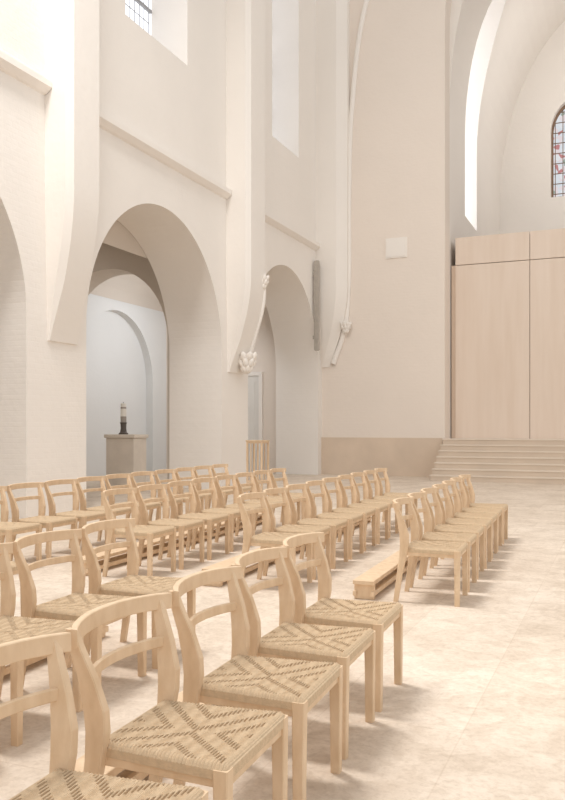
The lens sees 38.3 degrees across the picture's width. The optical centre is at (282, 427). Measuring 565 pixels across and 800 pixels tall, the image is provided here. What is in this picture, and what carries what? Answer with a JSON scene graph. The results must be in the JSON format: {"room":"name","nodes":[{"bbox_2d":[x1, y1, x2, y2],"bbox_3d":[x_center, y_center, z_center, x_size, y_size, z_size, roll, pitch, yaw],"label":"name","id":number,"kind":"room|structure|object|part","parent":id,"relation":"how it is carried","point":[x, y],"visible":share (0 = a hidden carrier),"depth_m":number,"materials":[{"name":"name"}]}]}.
{"room":"church","nodes":[
{"label":"church","id":0,"kind":"room"},
{"bbox_2d":[86,294,165,476],"bbox_3d":[-9.357,-2.270,15.160,0.600,7.400,26.700,0,0,23],"label":"wall","id":1,"kind":"structure","parent":0,"point":[126,342],"depth_m":25.41,"materials":[{"name":"paint"}]},
{"bbox_2d":[90,220,162,311],"bbox_3d":[-7.162,-4.920,14.238,4.140,2.100,26.700,0,0,23],"label":"ceiling","id":2,"kind":"structure","parent":0,"point":[127,288],"depth_m":24.49,"materials":[{"name":"paint"}]},
{"bbox_2d":[88,243,168,482],"bbox_3d":[-4.334,-2.220,20.968,4.160,7.300,0.800,0,0,23],"label":"wall","id":3,"kind":"structure","parent":0,"point":[111,261],"depth_m":20.35,"materials":[{"name":"paint"}]},
{"bbox_2d":[0,0,321,518],"bbox_3d":[-4.600,-8.570,13.161,1.400,20.000,26.700,0,0,23],"label":"wall","id":4,"kind":"structure","parent":0,"point":[167,85],"depth_m":17.71,"materials":[{"name":"white paint"}]},
{"bbox_2d":[0,51,51,94],"bbox_3d":[-4.897,-5.510,10.454,0.150,0.280,5.780,0,0,23],"label":"trim","id":5,"kind":"structure","parent":4,"relation":"attached to","point":[9,65],"depth_m":12.55,"materials":[{"name":"paint"}]},
{"bbox_2d":[45,0,98,344],"bbox_3d":[-3.441,-9.995,13.465,0.500,17.150,0.880,0,0,23],"label":"pilaster","id":6,"kind":"object","parent":4,"relation":"attached to","point":[71,26],"visible":1,"depth_m":13.15,"materials":[{"name":"paint"}]},
{"bbox_2d":[125,0,150,34],"bbox_3d":[-3.369,-11.320,16.733,0.060,7.300,2.450,0,0,23],"label":"glass","id":7,"kind":"object","parent":4,"relation":"attached to","point":[143,13],"visible":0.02,"depth_m":17.44,"materials":[{"name":"clear glass"}]},
{"bbox_2d":[125,0,151,32],"bbox_3d":[-3.318,-11.270,16.712,0.070,7.000,2.280,0,0,23],"label":"bars","id":8,"kind":"object","parent":4,"relation":"attached to","point":[139,2],"visible":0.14,"depth_m":17.38,"materials":[{"name":"white metal"}]},
{"bbox_2d":[99,110,231,198],"bbox_3d":[-2.343,-5.510,16.529,0.150,0.280,5.600,0,0,23],"label":"trim","id":9,"kind":"structure","parent":4,"relation":"attached to","point":[106,122],"depth_m":16.22,"materials":[{"name":"paint"}]},
{"bbox_2d":[226,0,268,373],"bbox_3d":[-0.790,-9.941,19.488,0.735,17.259,1.038,0,0,23],"label":"pilaster","id":10,"kind":"object","parent":4,"relation":"attached to","point":[247,281],"visible":1,"depth_m":19.10,"materials":[{"name":"paint"}]},
{"bbox_2d":[265,211,319,250],"bbox_3d":[0.116,-5.510,22.379,0.150,0.280,5.050,0,0,23],"label":"trim","id":11,"kind":"structure","parent":4,"relation":"attached to","point":[270,219],"depth_m":22.57,"materials":[{"name":"paint"}]},
{"bbox_2d":[313,260,319,350],"bbox_3d":[1.007,-3.670,24.434,0.200,2.700,0.130,0,0,23],"label":"loudspeaker","id":12,"kind":"object","parent":4,"relation":"attached to","point":[316,274],"visible":1,"depth_m":24.37,"materials":[{"name":"grey metal"}]},
{"bbox_2d":[0,473,564,799],"bbox_3d":[1.245,1.580,10.704,23.200,0.300,26.700,0,0,23],"label":"floor","id":13,"kind":"structure","parent":0,"point":[477,711],"depth_m":4.84,"materials":[{"name":"stone"}]},
{"bbox_2d":[10,561,27,616],"bbox_3d":[-2.218,1.018,5.816,0.588,0.825,0.596,0,0,20],"label":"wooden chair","id":14,"kind":"object","parent":13,"relation":"on","point":[13,564],"visible":0.15,"depth_m":5.86,"materials":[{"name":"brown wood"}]},
{"bbox_2d":[0,486,41,560],"bbox_3d":[-2.838,1.018,8.242,0.588,0.825,0.596,0,0,21],"label":"wooden chair","id":15,"kind":"object","parent":13,"relation":"on","point":[7,529],"visible":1,"depth_m":8.34,"materials":[{"name":"brown wood"}]},
{"bbox_2d":[0,543,83,746],"bbox_3d":[-1.369,1.018,3.991,0.588,0.825,0.596,0,0,21],"label":"wooden chair","id":16,"kind":"object","parent":13,"relation":"on","point":[12,628],"visible":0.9,"depth_m":4.08,"materials":[{"name":"brown wood"}]},
{"bbox_2d":[7,482,77,560],"bbox_3d":[-2.616,1.018,8.825,0.588,0.825,0.596,0,0,20],"label":"wooden chair","id":17,"kind":"object","parent":13,"relation":"on","point":[48,522],"visible":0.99,"depth_m":8.78,"materials":[{"name":"brown wood"}]},
{"bbox_2d":[4,626,108,675],"bbox_3d":[-1.893,1.350,3.994,0.180,0.160,3.500,0,0,21],"label":"bench","id":18,"kind":"object","parent":13,"relation":"on","point":[105,629],"visible":0.21,"depth_m":4.86,"materials":[{"name":"brown wood"}]},
{"bbox_2d":[44,479,106,555],"bbox_3d":[-2.389,1.018,9.410,0.588,0.825,0.596,0,0,21],"label":"wooden chair","id":19,"kind":"object","parent":13,"relation":"on","point":[83,516],"visible":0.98,"depth_m":9.38,"materials":[{"name":"brown wood"}]},
{"bbox_2d":[11,529,146,686],"bbox_3d":[-1.145,1.018,4.575,0.588,0.825,0.596,0,0,21],"label":"wooden chair","id":20,"kind":"object","parent":13,"relation":"on","point":[72,606],"visible":0.68,"depth_m":4.58,"materials":[{"name":"brown wood"}]},
{"bbox_2d":[76,476,130,544],"bbox_3d":[-2.181,1.018,9.998,0.588,0.825,0.596,0,0,21],"label":"wooden chair","id":21,"kind":"object","parent":13,"relation":"on","point":[122,510],"visible":0.54,"depth_m":9.93,"materials":[{"name":"brown wood"}]},
{"bbox_2d":[0,632,207,799],"bbox_3d":[-0.565,1.018,2.088,0.588,0.825,0.596,0,0,21],"label":"wooden chair","id":22,"kind":"object","parent":13,"relation":"on","point":[62,782],"visible":1,"depth_m":2.29,"materials":[{"name":"brown wood"}]},
{"bbox_2d":[104,434,148,489],"bbox_3d":[-3.644,0.790,18.996,0.840,1.280,0.600,0,0,23],"label":"stone plinth","id":23,"kind":"object","parent":13,"relation":"on","point":[125,453],"visible":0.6,"depth_m":18.77,"materials":[{"name":"beige stone"}]},
{"bbox_2d":[119,402,127,433],"bbox_3d":[-3.717,-0.230,19.027,0.220,0.760,0.220,0,0,23],"label":"candle","id":24,"kind":"object","parent":23,"relation":"on","point":[123,422],"visible":0.98,"depth_m":18.97,"materials":[{"name":"white wax"}]},
{"bbox_2d":[105,473,160,524],"bbox_3d":[-1.960,1.018,10.589,0.588,0.825,0.596,0,0,21],"label":"wooden chair","id":25,"kind":"object","parent":13,"relation":"on","point":[152,505],"visible":0.41,"depth_m":10.67,"materials":[{"name":"brown wood"}]},
{"bbox_2d":[81,518,195,668],"bbox_3d":[-0.925,1.018,5.161,0.588,0.825,0.596,0,0,20],"label":"wooden chair","id":26,"kind":"object","parent":13,"relation":"on","point":[133,584],"visible":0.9,"depth_m":5.16,"materials":[{"name":"brown wood"}]},
{"bbox_2d":[101,488,175,576],"bbox_3d":[-1.419,1.018,7.968,0.588,0.825,0.596,0,0,20],"label":"wooden chair","id":27,"kind":"object","parent":13,"relation":"on","point":[149,532],"visible":0.83,"depth_m":7.83,"materials":[{"name":"brown wood"}]},
{"bbox_2d":[74,691,224,779],"bbox_3d":[-0.540,1.350,3.534,0.180,0.160,2.900,0,0,21],"label":"bench","id":28,"kind":"object","parent":13,"relation":"on","point":[79,766],"visible":0.02,"depth_m":3.10,"materials":[{"name":"brown wood"}]},
{"bbox_2d":[130,471,182,521],"bbox_3d":[-1.744,1.018,11.176,0.588,0.825,0.596,0,0,20],"label":"wooden chair","id":29,"kind":"object","parent":13,"relation":"on","point":[179,501],"visible":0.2,"depth_m":11.30,"materials":[{"name":"brown wood"}]},
{"bbox_2d":[136,484,204,569],"bbox_3d":[-1.193,1.018,8.553,0.588,0.825,0.596,0,0,21],"label":"wooden chair","id":30,"kind":"object","parent":13,"relation":"on","point":[181,525],"visible":0.98,"depth_m":8.53,"materials":[{"name":"brown wood"}]},
{"bbox_2d":[82,512,261,575],"bbox_3d":[-1.108,1.350,10.172,0.180,0.160,4.900,0,0,21],"label":"bench","id":31,"kind":"object","parent":13,"relation":"on","point":[122,558],"visible":0.26,"depth_m":9.03,"materials":[{"name":"brown wood"}]},
{"bbox_2d":[66,592,287,799],"bbox_3d":[-0.343,1.018,2.676,0.588,0.825,0.596,0,0,21],"label":"wooden chair","id":32,"kind":"object","parent":13,"relation":"on","point":[209,745],"visible":1,"depth_m":2.60,"materials":[{"name":"brown wood"}]},
{"bbox_2d":[154,469,203,519],"bbox_3d":[-1.509,1.018,11.751,0.588,0.825,0.596,0,0,20],"label":"wooden chair","id":33,"kind":"object","parent":13,"relation":"on","point":[186,500],"visible":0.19,"depth_m":11.79,"materials":[{"name":"brown wood"}]},
{"bbox_2d":[175,467,211,514],"bbox_3d":[-1.295,1.018,12.342,0.588,0.825,0.596,0,0,20],"label":"wooden chair","id":34,"kind":"object","parent":13,"relation":"on","point":[207,496],"visible":0.25,"depth_m":12.18,"materials":[{"name":"brown wood"}]},
{"bbox_2d":[167,480,229,559],"bbox_3d":[-0.963,1.018,9.135,0.588,0.825,0.596,0,0,21],"label":"wooden chair","id":35,"kind":"object","parent":13,"relation":"on","point":[209,518],"visible":0.98,"depth_m":9.15,"materials":[{"name":"brown wood"}]},
{"bbox_2d":[194,465,232,508],"bbox_3d":[-1.081,1.018,12.924,0.588,0.825,0.596,0,0,21],"label":"wooden chair","id":36,"kind":"object","parent":13,"relation":"on","point":[209,467],"visible":0.38,"depth_m":12.96,"materials":[{"name":"brown wood"}]},
{"bbox_2d":[191,477,249,551],"bbox_3d":[-0.761,1.018,9.725,0.588,0.825,0.596,0,0,21],"label":"wooden chair","id":37,"kind":"object","parent":13,"relation":"on","point":[233,512],"visible":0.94,"depth_m":9.59,"materials":[{"name":"brown wood"}]},
{"bbox_2d":[211,464,250,504],"bbox_3d":[-0.853,1.018,13.513,0.588,0.825,0.596,0,0,20],"label":"wooden chair","id":38,"kind":"object","parent":13,"relation":"on","point":[245,488],"visible":0.33,"depth_m":13.64,"materials":[{"name":"brown wood"}]},
{"bbox_2d":[215,475,260,542],"bbox_3d":[-0.531,1.018,10.307,0.588,0.825,0.596,0,0,21],"label":"wooden chair","id":39,"kind":"object","parent":13,"relation":"on","point":[221,500],"visible":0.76,"depth_m":10.16,"materials":[{"name":"brown wood"}]},
{"bbox_2d":[248,376,258,471],"bbox_3d":[-1.358,-0.120,26.253,1.350,3.100,0.050,0,0,23],"label":"leaf","id":40,"kind":"object","parent":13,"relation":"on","point":[255,379],"visible":0.24,"depth_m":26.00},
{"bbox_2d":[248,382,254,462],"bbox_3d":[-1.371,-0.170,26.223,1.050,2.600,0.015,0,0,23],"label":"panels","id":41,"kind":"object","parent":40,"relation":"attached to","point":[251,385],"visible":0.27,"depth_m":26.05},
{"bbox_2d":[168,566,342,799],"bbox_3d":[-0.111,1.018,3.259,0.588,0.825,0.596,0,0,20],"label":"wooden chair","id":42,"kind":"object","parent":13,"relation":"on","point":[291,687],"visible":0.99,"depth_m":3.15,"materials":[{"name":"brown wood"}]},
{"bbox_2d":[246,440,269,492],"bbox_3d":[-0.537,0.848,17.690,0.400,1.165,0.400,0,0,23],"label":"wooden stand","id":43,"kind":"object","parent":13,"relation":"on","point":[261,442],"visible":0.67,"depth_m":17.58,"materials":[{"name":"brown wood"}]},
{"bbox_2d":[235,472,283,535],"bbox_3d":[-0.315,1.018,10.895,0.588,0.825,0.596,0,0,20],"label":"wooden chair","id":44,"kind":"object","parent":13,"relation":"on","point":[252,484],"visible":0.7,"depth_m":10.96,"materials":[{"name":"brown wood"}]},
{"bbox_2d":[237,492,312,582],"bbox_3d":[-0.083,1.018,7.407,0.588,0.825,0.596,0,0,21],"label":"wooden chair","id":45,"kind":"object","parent":13,"relation":"on","point":[265,539],"visible":0.67,"depth_m":7.41,"materials":[{"name":"brown wood"}]},
{"bbox_2d":[253,470,300,530],"bbox_3d":[-0.102,1.018,11.486,0.588,0.825,0.596,0,0,20],"label":"wooden chair","id":46,"kind":"object","parent":13,"relation":"on","point":[268,481],"visible":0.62,"depth_m":11.59,"materials":[{"name":"brown wood"}]},
{"bbox_2d":[202,516,371,586],"bbox_3d":[0.316,1.350,9.899,0.180,0.160,5.500,0,0,21],"label":"bench","id":47,"kind":"object","parent":13,"relation":"on","point":[226,563],"visible":0.16,"depth_m":7.74,"materials":[{"name":"brown wood"}]},
{"bbox_2d":[270,468,314,521],"bbox_3d":[0.124,1.018,12.073,0.588,0.825,0.596,0,0,21],"label":"wooden chair","id":48,"kind":"object","parent":13,"relation":"on","point":[283,470],"visible":0.51,"depth_m":12.11,"materials":[{"name":"brown wood"}]},
{"bbox_2d":[262,488,330,579],"bbox_3d":[0.123,1.018,8.003,0.588,0.825,0.596,0,0,21],"label":"wooden chair","id":49,"kind":"object","parent":13,"relation":"on","point":[287,527],"visible":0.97,"depth_m":8.06,"materials":[{"name":"brown wood"}]},
{"bbox_2d":[231,547,375,759],"bbox_3d":[0.092,1.018,3.845,0.588,0.825,0.596,0,0,21],"label":"wooden chair","id":50,"kind":"object","parent":13,"relation":"on","point":[342,645],"visible":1,"depth_m":3.82,"materials":[{"name":"brown wood"}]},
{"bbox_2d":[286,484,348,568],"bbox_3d":[0.345,1.018,8.588,0.588,0.825,0.596,0,0,21],"label":"wooden chair","id":51,"kind":"object","parent":13,"relation":"on","point":[335,524],"visible":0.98,"depth_m":8.62,"materials":[{"name":"brown wood"}]},
{"bbox_2d":[305,480,363,559],"bbox_3d":[0.569,1.018,9.174,0.588,0.825,0.596,0,0,21],"label":"wooden chair","id":52,"kind":"object","parent":13,"relation":"on","point":[353,518],"visible":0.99,"depth_m":9.19,"materials":[{"name":"brown wood"}]},
{"bbox_2d":[280,532,402,711],"bbox_3d":[0.313,1.018,4.431,0.588,0.825,0.596,0,0,21],"label":"wooden chair","id":53,"kind":"object","parent":13,"relation":"on","point":[378,616],"visible":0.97,"depth_m":4.39,"materials":[{"name":"brown wood"}]},
{"bbox_2d":[322,477,375,551],"bbox_3d":[0.776,1.018,9.758,0.588,0.825,0.596,0,0,20],"label":"wooden chair","id":54,"kind":"object","parent":13,"relation":"on","point":[367,512],"visible":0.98,"depth_m":9.86,"materials":[{"name":"brown wood"}]},
{"bbox_2d":[337,475,388,543],"bbox_3d":[1.006,1.018,10.340,0.588,0.825,0.596,0,0,21],"label":"wooden chair","id":55,"kind":"object","parent":13,"relation":"on","point":[379,508],"visible":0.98,"depth_m":10.29,"materials":[{"name":"brown wood"}]},
{"bbox_2d":[350,472,398,537],"bbox_3d":[1.218,1.018,10.931,0.588,0.825,0.596,0,0,21],"label":"wooden chair","id":56,"kind":"object","parent":13,"relation":"on","point":[366,499],"visible":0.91,"depth_m":11.03,"materials":[{"name":"brown wood"}]},
{"bbox_2d":[363,470,408,529],"bbox_3d":[1.448,1.018,11.515,0.588,0.825,0.596,0,0,20],"label":"wooden chair","id":57,"kind":"object","parent":13,"relation":"on","point":[375,481],"visible":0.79,"depth_m":11.62,"materials":[{"name":"brown wood"}]},
{"bbox_2d":[353,550,420,599],"bbox_3d":[1.441,1.350,8.830,0.180,0.160,4.400,0,0,21],"label":"bench","id":58,"kind":"object","parent":13,"relation":"on","point":[364,584],"visible":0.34,"depth_m":7.03,"materials":[{"name":"brown wood"}]},
{"bbox_2d":[374,468,417,526],"bbox_3d":[1.668,1.018,12.102,0.588,0.825,0.596,0,0,21],"label":"wooden chair","id":59,"kind":"object","parent":13,"relation":"on","point":[384,470],"visible":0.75,"depth_m":12.22,"materials":[{"name":"brown wood"}]},
{"bbox_2d":[393,497,467,606],"bbox_3d":[1.229,1.018,6.840,0.588,0.825,0.596,0,0,20],"label":"wooden chair","id":60,"kind":"object","parent":13,"relation":"on","point":[439,549],"visible":1,"depth_m":6.69,"materials":[{"name":"brown wood"}]},
{"bbox_2d":[407,492,476,591],"bbox_3d":[1.444,1.018,7.422,0.588,0.825,0.596,0,0,21],"label":"wooden chair","id":61,"kind":"object","parent":13,"relation":"on","point":[470,538],"visible":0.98,"depth_m":7.52,"materials":[{"name":"brown wood"}]},
{"bbox_2d":[420,487,484,579],"bbox_3d":[1.661,1.018,8.013,0.588,0.825,0.596,0,0,20],"label":"wooden chair","id":62,"kind":"object","parent":13,"relation":"on","point":[437,526],"visible":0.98,"depth_m":8.11,"materials":[{"name":"brown wood"}]},
{"bbox_2d":[432,484,491,568],"bbox_3d":[1.883,1.018,8.592,0.588,0.825,0.596,0,0,20],"label":"wooden chair","id":63,"kind":"object","parent":13,"relation":"on","point":[447,511],"visible":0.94,"depth_m":8.67,"materials":[{"name":"brown wood"}]},
{"bbox_2d":[442,480,497,559],"bbox_3d":[2.100,1.018,9.183,0.588,0.825,0.596,0,0,21],"label":"wooden chair","id":64,"kind":"object","parent":13,"relation":"on","point":[456,505],"visible":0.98,"depth_m":9.28,"materials":[{"name":"brown wood"}]},
{"bbox_2d":[450,477,501,550],"bbox_3d":[2.314,1.018,9.767,0.588,0.825,0.596,0,0,20],"label":"wooden chair","id":65,"kind":"object","parent":13,"relation":"on","point":[463,497],"visible":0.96,"depth_m":9.87,"materials":[{"name":"brown wood"}]},
{"bbox_2d":[458,474,507,543],"bbox_3d":[2.542,1.018,10.353,0.588,0.825,0.596,0,0,21],"label":"wooden chair","id":66,"kind":"object","parent":13,"relation":"on","point":[471,494],"visible":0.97,"depth_m":10.45,"materials":[{"name":"brown wood"}]},
{"bbox_2d":[430,439,564,483],"bbox_3d":[10.508,0.870,20.264,13.390,1.120,1.886,0,0,23],"label":"steps","id":67,"kind":"structure","parent":13,"relation":"on","point":[534,461],"depth_m":22.02,"materials":[{"name":"stone"}]},
{"bbox_2d":[166,0,478,472],"bbox_3d":[8.936,-8.820,22.034,28.600,20.500,1.250,0,0,23],"label":"wall","id":68,"kind":"structure","parent":0,"point":[383,66],"depth_m":24.45,"materials":[{"name":"paint"}]},
{"bbox_2d":[248,372,262,469],"bbox_3d":[-1.366,-0.180,26.234,1.590,3.220,0.090,0,0,23],"label":"frame","id":69,"kind":"object","parent":68,"relation":"attached to","point":[260,374],"visible":0.33,"depth_m":25.92,"materials":[{"name":"paint"}]},
{"bbox_2d":[321,437,441,476],"bbox_3d":[2.933,0.860,24.449,3.740,1.140,0.050,0,0,23],"label":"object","id":70,"kind":"structure","parent":68,"relation":"attached to","point":[416,457],"depth_m":24.42,"materials":[{"name":"stone"}]},
{"bbox_2d":[386,237,406,258],"bbox_3d":[3.390,-5.370,24.259,0.650,0.600,0.045,0,0,23],"label":"air vent","id":71,"kind":"object","parent":68,"relation":"in","point":[395,247],"visible":1,"depth_m":24.23,"materials":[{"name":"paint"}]},
{"bbox_2d":[450,0,564,437],"bbox_3d":[11.528,-8.930,27.426,10.860,18.480,10.700,0,0,23],"label":"wall","id":72,"kind":"structure","parent":0,"point":[495,45],"depth_m":28.95,"materials":[{"name":"paint"}]},
{"bbox_2d":[500,21,564,233],"bbox_3d":[13.737,-8.570,32.680,10.800,20.000,0.700,0,0,23],"label":"wall","id":73,"kind":"structure","parent":0,"point":[527,204],"depth_m":33.66,"materials":[{"name":"paint"}]},
{"bbox_2d":[551,105,564,196],"bbox_3d":[12.127,-11.470,33.368,2.200,4.200,0.160,0,0,23],"label":"window","id":74,"kind":"structure","parent":73,"relation":"in","point":[563,107],"depth_m":33.69,"materials":[{"name":"glass"}]},
{"bbox_3d":[12.151,-11.470,33.423,2.200,4.200,0.040,0,0,23],"label":"glass","id":75,"kind":"part","parent":74,"relation":"part of","materials":[{"name":"glass"}]},
{"bbox_3d":[11.528,0.420,27.426,9.660,0.220,10.700,0,0,23],"label":"floor","id":76,"kind":"structure","parent":0,"visible":0},
{"bbox_2d":[451,228,564,438],"bbox_3d":[9.449,-2.690,23.624,8.712,6.000,1.920,0,0,23],"label":"wooden partition","id":77,"kind":"object","parent":76,"relation":"on","point":[508,289],"visible":0.86,"depth_m":23.78,"materials":[{"name":"brown wood"}]},
{"bbox_3d":[6.178,-5.282,24.001,2.134,0.815,0.080,0,0,23],"label":"panel","id":78,"kind":"part","parent":77,"relation":"part of","materials":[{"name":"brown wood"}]},
{"bbox_3d":[6.178,-2.272,24.001,2.134,5.165,0.080,0,0,23],"label":"door panel","id":79,"kind":"part","parent":77,"relation":"part of","materials":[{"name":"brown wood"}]},
{"bbox_3d":[8.160,-5.282,23.168,2.134,0.815,0.080,0,0,23],"label":"panel","id":80,"kind":"part","parent":77,"relation":"part of","materials":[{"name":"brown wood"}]},
{"bbox_3d":[8.160,-2.272,23.168,2.134,5.165,0.080,0,0,23],"label":"door panel","id":81,"kind":"part","parent":77,"relation":"part of","materials":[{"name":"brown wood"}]}
]}

